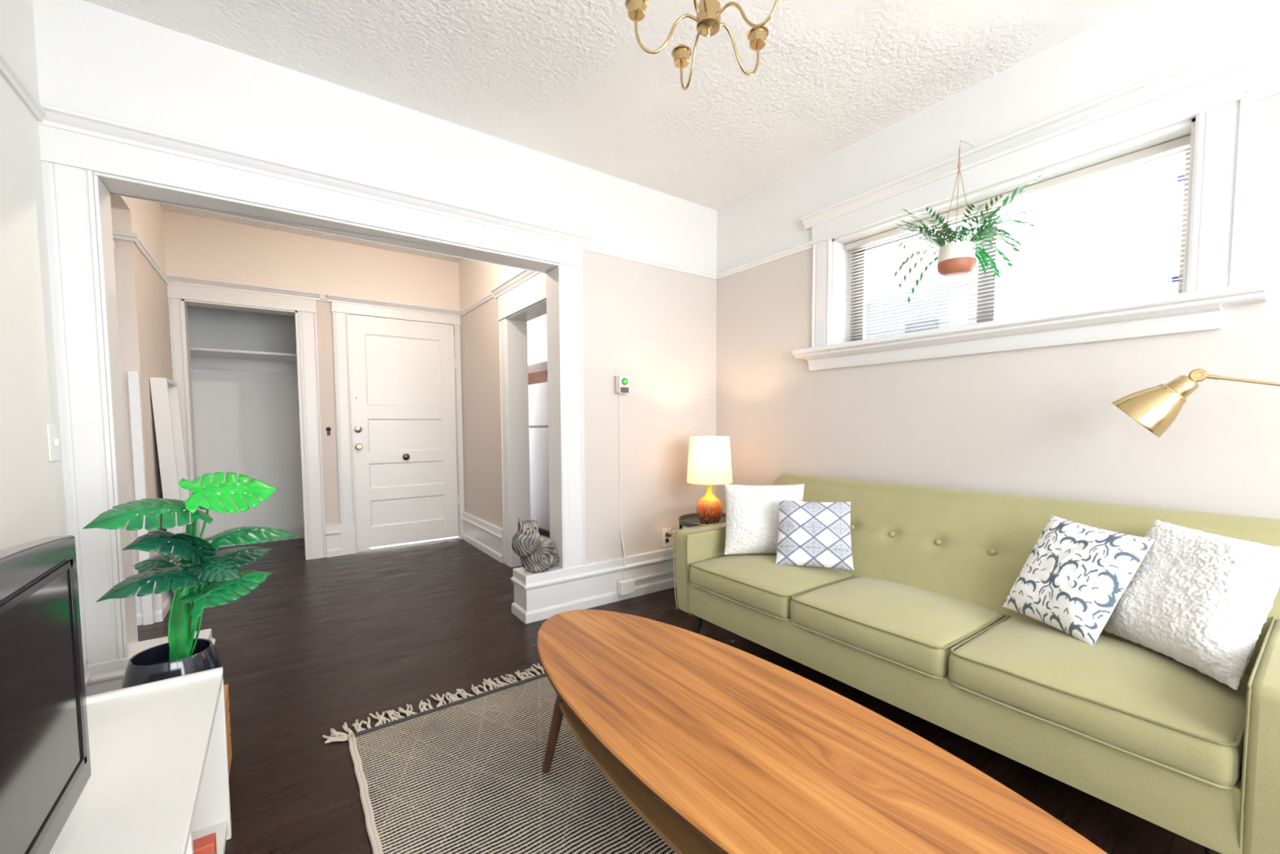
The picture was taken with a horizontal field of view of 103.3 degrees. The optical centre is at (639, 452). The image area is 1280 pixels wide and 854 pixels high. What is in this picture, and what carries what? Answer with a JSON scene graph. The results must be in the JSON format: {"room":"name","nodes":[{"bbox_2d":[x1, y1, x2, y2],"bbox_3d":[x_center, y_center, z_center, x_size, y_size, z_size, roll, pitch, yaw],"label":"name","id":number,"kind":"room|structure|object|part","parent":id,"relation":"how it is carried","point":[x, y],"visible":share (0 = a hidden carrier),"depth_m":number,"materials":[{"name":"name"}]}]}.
{"room":"living room","nodes":[
{"label":"living room","id":0,"kind":"room"},
{"bbox_2d":[0,0,67,550],"bbox_3d":[-0.816,-0.267,-0.103,0.200,2.750,4.450,-3,4,-36],"label":"wall","id":1,"kind":"structure","parent":0,"point":[33,498],"depth_m":1.55,"materials":[{"name":"paint"}]},
{"bbox_2d":[46,424,60,461],"bbox_3d":[-1.956,-0.033,1.695,0.018,0.120,0.075,-3,4,-36],"label":"light switch","id":2,"kind":"object","parent":1,"relation":"attached to","point":[53,442],"visible":1,"depth_m":1.68,"materials":[{"name":"white plastic"}]},
{"bbox_2d":[83,658,91,696],"bbox_3d":[-0.758,0.967,0.097,0.035,0.263,4.300,-3,4,-36],"label":"baseboard","id":3,"kind":"structure","parent":1,"relation":"attached to","point":[87,676],"depth_m":1.81,"materials":[{"name":"white wood"}]},
{"bbox_2d":[110,193,130,210],"bbox_3d":[-3.079,-1.497,1.806,1.600,0.488,1.110,-3,4,-36],"label":"ceiling","id":4,"kind":"structure","parent":0,"point":[119,202],"depth_m":2.65,"materials":[{"name":"paint"}]},
{"bbox_2d":[111,197,172,574],"bbox_3d":[-3.746,-0.418,2.808,1.600,2.750,1.200,-3,4,-36],"label":"wall","id":5,"kind":"structure","parent":0,"point":[142,302],"depth_m":2.88,"materials":[{"name":"paint"}]},
{"bbox_2d":[135,559,173,625],"bbox_3d":[-3.654,0.826,2.832,1.585,0.263,1.095,-3,4,-36],"label":"baseboard","id":6,"kind":"structure","parent":5,"relation":"attached to","point":[162,602],"depth_m":2.85,"materials":[{"name":"white wood"}]},
{"bbox_2d":[112,230,494,316],"bbox_3d":[-2.850,-1.204,3.306,3.594,0.054,1.086,-3,4,-36],"label":"rail","id":7,"kind":"object","parent":5,"relation":"attached to","point":[134,237],"visible":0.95,"depth_m":3.15,"materials":[{"name":"white wood"}]},
{"bbox_2d":[187,305,303,535],"bbox_3d":[-3.354,-0.386,4.414,1.200,2.500,0.950,-3,4,-36],"label":"wall","id":8,"kind":"structure","parent":0,"point":[246,423],"depth_m":4.69,"materials":[{"name":"white paint"}]},
{"bbox_2d":[189,346,297,373],"bbox_3d":[-3.406,-0.800,4.460,1.000,0.122,0.580,-3,4,-36],"label":"closet shelf","id":9,"kind":"object","parent":8,"relation":"attached to","point":[206,358],"visible":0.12,"depth_m":4.51,"materials":[{"name":"white wood"}]},
{"bbox_2d":[200,525,304,547],"bbox_3d":[-3.561,0.786,4.778,1.000,0.120,0.020,-3,4,-36],"label":"baseboard","id":10,"kind":"structure","parent":8,"relation":"attached to","point":[298,531],"depth_m":4.89,"materials":[{"name":"white wood"}]},
{"bbox_2d":[162,210,459,555],"bbox_3d":[-2.578,-0.508,4.292,2.330,2.750,0.140,-3,4,-36],"label":"wall","id":11,"kind":"structure","parent":0,"point":[197,246],"depth_m":4.16,"materials":[{"name":"paint"}]},
{"bbox_2d":[165,273,326,559],"bbox_3d":[-3.011,-0.196,3.964,0.925,2.168,0.216,-3,4,-36],"label":"door frame","id":12,"kind":"structure","parent":11,"relation":"attached to","point":[183,291],"depth_m":3.99,"materials":[{"name":"white wood"}]},
{"bbox_2d":[325,426,331,435],"bbox_3d":[-2.588,-0.179,4.210,0.036,0.071,0.011,-3,4,-36],"label":"button","id":13,"kind":"object","parent":11,"relation":"attached to","point":[328,428],"visible":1,"depth_m":4.21,"materials":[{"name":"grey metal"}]},
{"bbox_2d":[324,524,342,557],"bbox_3d":[-2.574,0.739,4.254,0.110,0.263,0.035,-3,4,-36],"label":"baseboard","id":14,"kind":"structure","parent":11,"relation":"attached to","point":[333,544],"depth_m":4.25,"materials":[{"name":"white wood"}]},
{"bbox_2d":[326,293,465,555],"bbox_3d":[-2.115,-0.232,4.513,1.075,2.168,0.066,-3,4,-36],"label":"door frame","id":15,"kind":"structure","parent":11,"relation":"attached to","point":[341,305],"depth_m":4.30,"materials":[{"name":"white wood"}]},
{"bbox_2d":[347,315,459,549],"bbox_3d":[-2.100,-0.178,4.577,0.874,2.001,0.084,-3,4,-36],"label":"door","id":16,"kind":"structure","parent":11,"relation":"in","point":[402,373],"depth_m":4.56,"materials":[{"name":"white paint"}]},
{"bbox_3d":[-2.107,0.038,4.568,0.062,0.062,0.033,-3,4,-36],"label":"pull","id":17,"kind":"part","parent":16,"relation":"part of","materials":[{"name":"brown metal"}]},
{"bbox_2d":[369,536,457,549],"bbox_3d":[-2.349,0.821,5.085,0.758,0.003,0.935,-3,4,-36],"label":"trim","id":18,"kind":"structure","parent":11,"relation":"attached to","point":[447,538],"depth_m":4.70,"materials":[{"name":"white wood"}]},
{"bbox_2d":[159,202,462,262],"bbox_3d":[-2.234,-1.811,4.088,5.650,0.130,3.860,-3,4,-36],"label":"ceiling","id":19,"kind":"structure","parent":0,"point":[167,207],"depth_m":3.98,"materials":[{"name":"white paint"}]},
{"bbox_2d":[32,0,716,563],"bbox_3d":[-0.866,-0.425,2.680,3.364,2.750,0.140,-3,4,-36],"label":"wall","id":20,"kind":"structure","parent":0,"point":[655,326],"depth_m":2.74,"materials":[{"name":"paint"}]},
{"bbox_2d":[85,628,215,696],"bbox_3d":[-1.911,0.876,1.991,0.363,0.240,0.196,-3,4,-36],"label":"trim","id":21,"kind":"structure","parent":20,"relation":"attached to","point":[107,676],"depth_m":1.86,"materials":[{"name":"white wood"}]},
{"bbox_2d":[37,102,591,665],"bbox_3d":[-1.197,-0.119,2.426,2.116,2.171,0.219,-3,4,-36],"label":"door frame","id":22,"kind":"structure","parent":20,"relation":"attached to","point":[74,144],"depth_m":1.91,"materials":[{"name":"white wood"}]},
{"bbox_2d":[511,565,566,623],"bbox_3d":[-0.589,0.804,2.943,0.253,0.263,0.210,-3,4,-36],"label":"trim","id":23,"kind":"structure","parent":20,"relation":"attached to","point":[541,595],"depth_m":2.87,"materials":[{"name":"white wood"}]},
{"bbox_2d":[511,516,559,573],"bbox_3d":[-0.594,0.518,2.907,0.174,0.311,0.293,2,4,40],"label":"cat figurine","id":24,"kind":"object","parent":23,"relation":"on","point":[537,553],"visible":1,"depth_m":2.84,"materials":[{"name":"ceramic"}]},
{"bbox_2d":[564,546,675,611],"bbox_3d":[0.048,0.781,3.291,1.190,0.263,0.035,-3,4,-36],"label":"baseboard","id":25,"kind":"structure","parent":20,"relation":"attached to","point":[595,584],"depth_m":3.13,"materials":[{"name":"white wood"}]},
{"bbox_2d":[614,375,629,393],"bbox_3d":[-0.109,-0.416,3.105,0.084,0.108,0.051,-3,4,-36],"label":"thermostat","id":26,"kind":"object","parent":20,"relation":"attached to","point":[621,383],"visible":1,"depth_m":3.09,"materials":[{"name":"beige plastic"}]},
{"bbox_3d":[-0.094,-0.384,3.099,0.060,0.034,0.003,-3,4,-36],"label":"label plate","id":27,"kind":"part","parent":26,"relation":"part of","materials":[{"name":"grey plastic"}]},
{"bbox_2d":[618,393,626,578],"bbox_3d":[-0.108,0.212,3.146,0.043,1.159,0.016,3,4,43],"label":"cable raceway","id":28,"kind":"object","parent":20,"relation":"attached to","point":[620,437],"visible":0.94,"depth_m":3.15,"materials":[{"name":"beige plastic"}]},
{"bbox_2d":[617,577,634,595],"bbox_3d":[-0.086,0.835,3.149,0.100,0.083,0.042,-3,4,-36],"label":"junction box","id":29,"kind":"object","parent":20,"relation":"attached to","point":[624,586],"visible":1,"depth_m":3.13,"materials":[{"name":"white plastic"}]},
{"bbox_2d":[632,569,675,581],"bbox_3d":[0.241,0.797,3.420,0.750,0.018,0.016,-3,4,-36],"label":"cable conduit","id":30,"kind":"object","parent":20,"relation":"attached to","point":[637,579],"visible":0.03,"depth_m":3.30,"materials":[{"name":"white plastic"}]},
{"bbox_2d":[662,528,671,546],"bbox_3d":[0.178,0.568,3.388,0.077,0.120,0.011,-3,4,-36],"label":"wall outlet","id":31,"kind":"object","parent":20,"relation":"attached to","point":[666,540],"visible":0.98,"depth_m":3.38,"materials":[{"name":"white plastic"}]},
{"bbox_2d":[458,257,522,528],"bbox_3d":[-1.014,-0.499,3.992,0.136,2.750,2.170,-3,4,-36],"label":"wall","id":32,"kind":"structure","parent":0,"point":[479,327],"depth_m":4.36,"materials":[{"name":"paint"}]},
{"bbox_2d":[462,511,503,563],"bbox_3d":[-1.398,0.722,4.459,0.035,0.263,1.070,-3,4,-36],"label":"baseboard","id":33,"kind":"structure","parent":32,"relation":"attached to","point":[487,537],"depth_m":4.37,"materials":[{"name":"white wood"}]},
{"bbox_2d":[489,269,546,567],"bbox_3d":[-0.737,-0.171,3.576,0.212,2.140,1.145,-3,4,-36],"label":"door frame","id":34,"kind":"structure","parent":32,"relation":"attached to","point":[522,297],"depth_m":3.87,"materials":[{"name":"white wood"}]},
{"bbox_2d":[528,368,543,373],"bbox_3d":[-0.498,-0.554,4.907,1.770,2.750,3.060,-3,4,-36],"label":"wall","id":35,"kind":"structure","parent":0,"point":[530,371],"depth_m":6.08,"materials":[{"name":"paint"}]},
{"bbox_2d":[527,313,547,370],"bbox_3d":[-0.775,-1.147,5.231,0.640,0.500,1.000,-3,4,-36],"label":"upper cabinet","id":36,"kind":"object","parent":35,"relation":"attached to","point":[537,326],"visible":0.23,"depth_m":5.04,"materials":[{"name":"white paint"}]},
{"bbox_3d":[-1.201,-1.148,5.292,0.018,0.490,0.405,-3,4,-36],"label":"door","id":37,"kind":"part","parent":36,"relation":"part of","materials":[{"name":"white paint"}]},
{"bbox_3d":[-0.907,-1.126,4.881,0.018,0.490,0.585,-3,4,-36],"label":"door","id":38,"kind":"part","parent":36,"relation":"part of","materials":[{"name":"white paint"}]},
{"bbox_2d":[528,369,547,384],"bbox_3d":[-0.942,-0.813,5.529,0.050,0.197,1.290,-3,4,-36],"label":"panel","id":39,"kind":"object","parent":35,"relation":"attached to","point":[541,376],"visible":0.14,"depth_m":5.79,"materials":[{"name":"brown wood"}]},
{"bbox_2d":[83,0,1146,210],"bbox_3d":[0.498,-1.620,0.853,3.620,0.170,4.590,-3,4,-36],"label":"ceiling","id":40,"kind":"structure","parent":0,"point":[572,81],"depth_m":2.08,"materials":[{"name":"white paint"}]},
{"bbox_2d":[625,0,778,90],"bbox_3d":[0.208,-1.348,1.429,0.431,0.438,0.450,-3,4,-36],"label":"chandelier","id":41,"kind":"object","parent":40,"relation":"hanging from","point":[708,19],"visible":1,"depth_m":1.43,"materials":[{"name":"gold metal"}]},
{"bbox_3d":[0.075,-1.183,1.429,0.180,0.109,0.008,0,3,1],"label":"arm","id":42,"kind":"part","parent":41,"relation":"part of","materials":[{"name":"gold metal"}]},
{"bbox_3d":[0.158,-1.190,1.540,0.008,0.109,0.180,-1,3,-17],"label":"arm","id":43,"kind":"part","parent":41,"relation":"part of","materials":[{"name":"gold metal"}]},
{"bbox_3d":[0.155,-1.177,1.316,0.008,0.109,0.180,1,3,19],"label":"arm","id":44,"kind":"part","parent":41,"relation":"part of","materials":[{"name":"gold metal"}]},
{"bbox_3d":[0.290,-1.188,1.496,0.180,0.109,0.009,-3,4,-36],"label":"arm","id":45,"kind":"part","parent":41,"relation":"part of","materials":[{"name":"gold metal"}]},
{"bbox_3d":[0.288,-1.180,1.357,0.180,0.109,0.008,2,4,37],"label":"arm","id":46,"kind":"part","parent":41,"relation":"part of","materials":[{"name":"gold metal"}]},
{"bbox_2d":[137,531,1204,853],"bbox_3d":[-0.890,1.021,2.345,5.700,0.100,8.500,-3,4,-36],"label":"floor","id":47,"kind":"structure","parent":0,"point":[321,645],"depth_m":2.29,"materials":[{"name":"brown wood"}]},
{"bbox_2d":[49,666,231,853],"bbox_3d":[-0.644,0.852,0.342,0.435,0.464,2.175,-3,4,-36],"label":"tv stand","id":48,"kind":"object","parent":47,"relation":"on","point":[158,783],"visible":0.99,"depth_m":1.01,"materials":[{"name":"white laminate"}]},
{"bbox_2d":[0,534,91,853],"bbox_3d":[-0.736,0.378,0.518,0.200,0.486,0.808,-3,4,-36],"label":"television","id":49,"kind":"object","parent":48,"relation":"on","point":[45,762],"visible":1,"depth_m":0.70,"materials":[{"name":"grey plastic"}]},
{"bbox_2d":[192,832,217,853],"bbox_3d":[-1.049,0.929,1.074,0.233,0.120,0.041,-3,4,-36],"label":"book","id":50,"kind":"object","parent":48,"relation":"on","point":[206,844],"visible":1,"depth_m":1.12,"materials":[{"name":"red paper"}]},
{"bbox_3d":[-0.647,1.038,0.351,0.429,0.020,2.137,-3,4,-36],"label":"panel","id":51,"kind":"part","parent":48,"relation":"part of","materials":[{"name":"white laminate"}]},
{"bbox_2d":[127,371,154,625],"bbox_3d":[-2.734,0.257,2.775,0.042,1.395,0.021,-3,4,-36],"label":"plank","id":52,"kind":"object","parent":47,"relation":"on","point":[134,388],"visible":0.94,"depth_m":2.76,"materials":[{"name":"white wood"}]},
{"bbox_2d":[149,377,198,604],"bbox_3d":[-2.939,0.238,3.212,0.128,1.385,0.410,-3,4,-36],"label":"frame","id":53,"kind":"object","parent":47,"relation":"on","point":[164,391],"visible":0.56,"depth_m":3.04,"materials":[{"name":"white wood"}]},
{"bbox_3d":[-2.965,-0.440,3.157,0.074,0.023,0.360,-3,4,-36],"label":"rail","id":54,"kind":"part","parent":53,"relation":"part of","materials":[{"name":"white wood"}]},
{"bbox_3d":[-3.051,0.230,3.368,0.128,1.385,0.025,-3,4,-36],"label":"rail","id":55,"kind":"part","parent":53,"relation":"part of","materials":[{"name":"white wood"}]},
{"bbox_2d":[223,684,231,778],"bbox_3d":[-1.386,0.896,1.484,0.273,0.252,0.274,-3,4,-36],"label":"wooden crate","id":56,"kind":"object","parent":47,"relation":"on","point":[226,686],"visible":0.14,"depth_m":1.62,"materials":[{"name":"brown wood"}]},
{"bbox_2d":[82,471,300,688],"bbox_3d":[-1.340,0.414,1.559,0.322,0.702,0.520,1,4,23],"label":"monstera plant","id":57,"kind":"object","parent":56,"relation":"on","point":[184,654],"visible":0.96,"depth_m":1.50,"materials":[{"name":"green plant"}]},
{"bbox_3d":[-1.388,0.679,1.508,0.224,0.180,0.224,-3,4,-36],"label":"pot","id":58,"kind":"part","parent":57,"relation":"part of","materials":[{"name":"black ceramic"}]},
{"bbox_3d":[-1.379,0.443,1.527,0.081,0.450,0.052,-3,4,-36],"label":"stem","id":59,"kind":"part","parent":57,"relation":"part of","materials":[{"name":"green plant"}]},
{"bbox_2d":[322,662,676,853],"bbox_3d":[0.285,1.026,1.146,1.542,0.014,2.785,-3,4,-36],"label":"area rug","id":60,"kind":"object","parent":47,"relation":"on","point":[465,775],"visible":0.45,"depth_m":1.54,"materials":[{"name":"grey fabric"}]},
{"bbox_2d":[537,608,1107,853],"bbox_3d":[0.220,0.825,1.222,0.600,0.391,1.700,-3,4,-37],"label":"coffee table","id":61,"kind":"object","parent":60,"relation":"on","point":[717,747],"visible":1,"depth_m":1.08,"materials":[{"name":"brown wood"}]},
{"bbox_3d":[-0.240,0.815,1.561,0.147,0.377,0.037,1,3,19],"label":"leg","id":62,"kind":"part","parent":61,"relation":"part of","materials":[{"name":"brown wood"}]},
{"bbox_2d":[555,690,720,853],"bbox_3d":[0.220,0.783,1.219,0.490,0.016,1.560,-3,4,-37],"label":"shelf","id":63,"kind":"object","parent":61,"relation":"attached to","point":[679,837],"depth_m":1.14,"materials":[{"name":"brown wood"}]},
{"bbox_2d":[528,382,550,535],"bbox_3d":[-0.798,0.051,5.303,0.682,1.500,0.840,-3,4,-36],"label":"refrigerator","id":64,"kind":"object","parent":47,"relation":"on","point":[537,393],"visible":0.06,"depth_m":4.99,"materials":[{"name":"white metal"}]},
{"bbox_3d":[-1.063,-0.477,5.085,0.037,0.418,0.840,-3,4,-36],"label":"freezer door","id":65,"kind":"part","parent":64,"relation":"part of","materials":[{"name":"white metal"}]},
{"bbox_3d":[-1.059,0.247,5.126,0.037,0.992,0.840,-3,4,-36],"label":"door","id":66,"kind":"part","parent":64,"relation":"part of","materials":[{"name":"white metal"}]},
{"bbox_2d":[678,512,726,530],"bbox_3d":[0.451,0.663,3.182,0.416,0.507,0.416,-3,4,-36],"label":"side table","id":67,"kind":"object","parent":47,"relation":"on","point":[690,520],"visible":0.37,"depth_m":3.22,"materials":[{"name":"grey"}]},
{"bbox_2d":[686,435,732,524],"bbox_3d":[0.427,0.169,3.115,0.280,0.535,0.280,-3,4,-36],"label":"table lamp","id":68,"kind":"object","parent":67,"relation":"on","point":[709,460],"visible":0.97,"depth_m":3.01,"materials":[{"name":"white fabric"}]},
{"bbox_3d":[0.427,0.042,3.107,0.280,0.280,0.280,-3,4,-36],"label":"lamp shade","id":69,"kind":"part","parent":68,"relation":"part of","materials":[{"name":"fabric"}]},
{"bbox_2d":[671,473,1279,853],"bbox_3d":[1.089,0.576,2.011,0.876,0.812,1.972,-3,4,-36],"label":"sofa","id":70,"kind":"object","parent":47,"relation":"on","point":[920,625],"visible":0.8,"depth_m":1.56,"materials":[{"name":"green fabric"}]},
{"bbox_3d":[0.292,0.869,2.509,0.057,0.178,0.055,-3,4,-36],"label":"leg","id":71,"kind":"part","parent":70,"relation":"part of","materials":[{"name":"black paint"}]},
{"bbox_3d":[0.543,0.580,2.768,0.845,0.418,0.107,-3,4,-36],"label":"arm","id":72,"kind":"part","parent":70,"relation":"part of"},
{"bbox_2d":[724,484,804,555],"bbox_3d":[0.626,0.331,2.533,0.416,0.340,0.184,0,3,3],"label":"throw pillow","id":73,"kind":"object","parent":70,"relation":"on","point":[752,519],"visible":0.78,"depth_m":2.49,"materials":[{"name":"white fabric"}]},
{"bbox_2d":[689,553,852,618],"bbox_3d":[0.618,0.577,2.386,0.545,0.147,0.597,-3,4,-36],"label":"seat cushion","id":74,"kind":"object","parent":70,"relation":"on","point":[753,583],"depth_m":2.23,"materials":[{"name":"green fabric"}]},
{"bbox_2d":[775,499,853,570],"bbox_3d":[0.794,0.367,2.304,0.332,0.290,0.153,1,3,21],"label":"throw pillow","id":75,"kind":"object","parent":70,"relation":"on","point":[811,534],"visible":1,"depth_m":2.27,"materials":[{"name":"fabric"}]},
{"bbox_2d":[790,576,1005,676],"bbox_3d":[0.960,0.603,1.909,0.546,0.146,0.583,-3,4,-36],"label":"seat cushion","id":76,"kind":"object","parent":70,"relation":"on","point":[912,625],"depth_m":1.79,"materials":[{"name":"green fabric"}]},
{"bbox_3d":[1.281,0.481,2.146,0.390,0.640,1.935,-3,4,-36],"label":"backrest","id":77,"kind":"part","parent":70,"relation":"part of","materials":[{"name":"green fabric"}]},
{"bbox_2d":[1002,515,1154,644],"bbox_3d":[1.373,0.387,1.617,0.214,0.323,0.318,-1,3,-9],"label":"throw pillow","id":78,"kind":"object","parent":70,"relation":"on","point":[1074,576],"visible":1,"depth_m":1.55,"materials":[{"name":"white fabric"}]},
{"bbox_2d":[948,616,1249,786],"bbox_3d":[1.296,0.627,1.440,0.545,0.147,0.578,-3,4,-36],"label":"seat cushion","id":79,"kind":"object","parent":70,"relation":"on","point":[1120,696],"depth_m":1.28,"materials":[{"name":"green fabric"}]},
{"bbox_2d":[1103,519,1279,690],"bbox_3d":[1.546,0.392,1.421,0.274,0.334,0.414,0,3,-4],"label":"throw pillow","id":80,"kind":"object","parent":70,"relation":"on","point":[1201,600],"visible":0.94,"depth_m":1.34,"materials":[{"name":"white fabric"}]},
{"bbox_3d":[1.283,0.943,1.126,0.057,0.178,0.055,-3,4,-36],"label":"leg","id":81,"kind":"part","parent":70,"relation":"part of","materials":[{"name":"black paint"}]},
{"bbox_3d":[1.627,0.661,1.255,0.845,0.418,0.110,-3,4,-36],"label":"arm","id":82,"kind":"part","parent":70,"relation":"part of"},
{"bbox_2d":[1111,368,1279,437],"bbox_3d":[1.883,0.380,1.422,0.856,1.259,0.244,2,4,40],"label":"floor lamp","id":83,"kind":"object","parent":47,"relation":"on","point":[1155,408],"visible":1,"depth_m":1.58,"materials":[{"name":"gold metal"}]},
{"bbox_3d":[1.644,-0.146,1.628,0.164,0.196,0.195,-3,4,-36],"label":"lamp shade","id":84,"kind":"part","parent":83,"relation":"part of","materials":[{"name":"gold metal"}]},
{"bbox_3d":[1.928,-0.162,1.370,0.515,0.128,0.009,3,4,43],"label":"arm","id":85,"kind":"part","parent":83,"relation":"part of","materials":[{"name":"gold metal"}]},
{"bbox_2d":[715,0,1279,519],"bbox_3d":[1.878,-0.395,1.908,0.200,2.750,4.590,-3,4,-36],"label":"wall","id":86,"kind":"structure","parent":0,"point":[1043,421],"depth_m":2.10,"materials":[{"name":"paint"}]},
{"bbox_2d":[0,29,1279,346],"bbox_3d":[0.587,-0.851,0.964,3.364,0.776,4.300,-3,4,-36],"label":"trim","id":87,"kind":"structure","parent":86,"relation":"in","point":[839,255],"depth_m":1.87,"materials":[{"name":"white wood"}]},
{"bbox_2d":[844,134,1191,342],"bbox_3d":[1.567,-0.858,2.345,0.045,0.580,1.341,-3,4,-36],"label":"window blind","id":88,"kind":"object","parent":87,"relation":"attached to","point":[1178,144],"visible":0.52,"depth_m":2.11,"materials":[{"name":"beige plastic"}]},
{"bbox_3d":[1.188,-0.877,2.853,0.002,0.544,0.002,-3,5,-45],"label":"ladder cord","id":89,"kind":"part","parent":88,"relation":"part of","materials":[{"name":"white fabric"}]},
{"bbox_3d":[1.238,-0.873,2.784,0.002,0.544,0.002,-3,5,-45],"label":"ladder cord","id":90,"kind":"part","parent":88,"relation":"part of","materials":[{"name":"white fabric"}]},
{"bbox_3d":[1.511,-0.853,2.402,0.002,0.544,0.002,-3,5,-45],"label":"ladder cord","id":91,"kind":"part","parent":88,"relation":"part of","materials":[{"name":"white fabric"}]},
{"bbox_3d":[1.709,-0.838,2.126,0.002,0.544,0.002,-2,4,-27],"label":"ladder cord","id":92,"kind":"part","parent":88,"relation":"part of","materials":[{"name":"white fabric"}]},
{"bbox_3d":[1.860,-0.827,1.915,0.002,0.544,0.002,-2,4,-27],"label":"ladder cord","id":93,"kind":"part","parent":88,"relation":"part of","materials":[{"name":"white fabric"}]},
{"bbox_3d":[1.884,-0.825,1.883,0.002,0.544,0.002,-3,5,-45],"label":"ladder cord","id":94,"kind":"part","parent":88,"relation":"part of","materials":[{"name":"white fabric"}]},
{"bbox_2d":[849,147,1190,341],"bbox_3d":[1.613,-0.860,2.377,0.042,0.584,1.351,-3,4,-36],"label":"window","id":95,"kind":"structure","parent":87,"relation":"attached to","point":[1180,281],"depth_m":2.35,"materials":[{"name":"white wood"}]},
{"bbox_3d":[1.438,-0.868,2.612,0.030,0.536,0.698,-3,4,-36],"label":"sash","id":96,"kind":"part","parent":95,"relation":"part of","materials":[{"name":"white wood"}]},
{"bbox_2d":[893,140,1044,303],"bbox_3d":[1.359,-1.015,2.166,0.365,0.661,0.576,-3,4,-36],"label":"hanging planter","id":97,"kind":"object","parent":86,"relation":"hanging from","point":[955,259],"visible":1,"depth_m":2.13,"materials":[{"name":"green plant"}]},
{"bbox_3d":[1.368,-0.832,2.190,0.144,0.120,0.144,-3,4,-36],"label":"pot","id":98,"kind":"part","parent":97,"relation":"part of","materials":[{"name":"white ceramic"}]},
{"bbox_3d":[1.377,-1.088,2.163,0.119,0.420,0.105,-3,4,-36],"label":"cord","id":99,"kind":"part","parent":97,"relation":"part of","materials":[{"name":"beige fabric"}]},
{"bbox_2d":[792,280,1268,370],"bbox_3d":[1.495,-0.503,2.314,0.264,0.120,1.730,-3,4,-36],"label":"window sill","id":100,"kind":"structure","parent":86,"relation":"attached to","point":[1201,310],"depth_m":1.98,"materials":[{"name":"white wood"}]},
{"label":"outside","id":101,"kind":"structure","parent":0,"visible":0},
{"bbox_2d":[865,265,1022,338],"bbox_3d":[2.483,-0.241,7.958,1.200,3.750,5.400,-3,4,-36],"label":"building","id":102,"kind":"structure","parent":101,"point":[975,267],"depth_m":6.22,"materials":[{"name":"white"}]}
]}

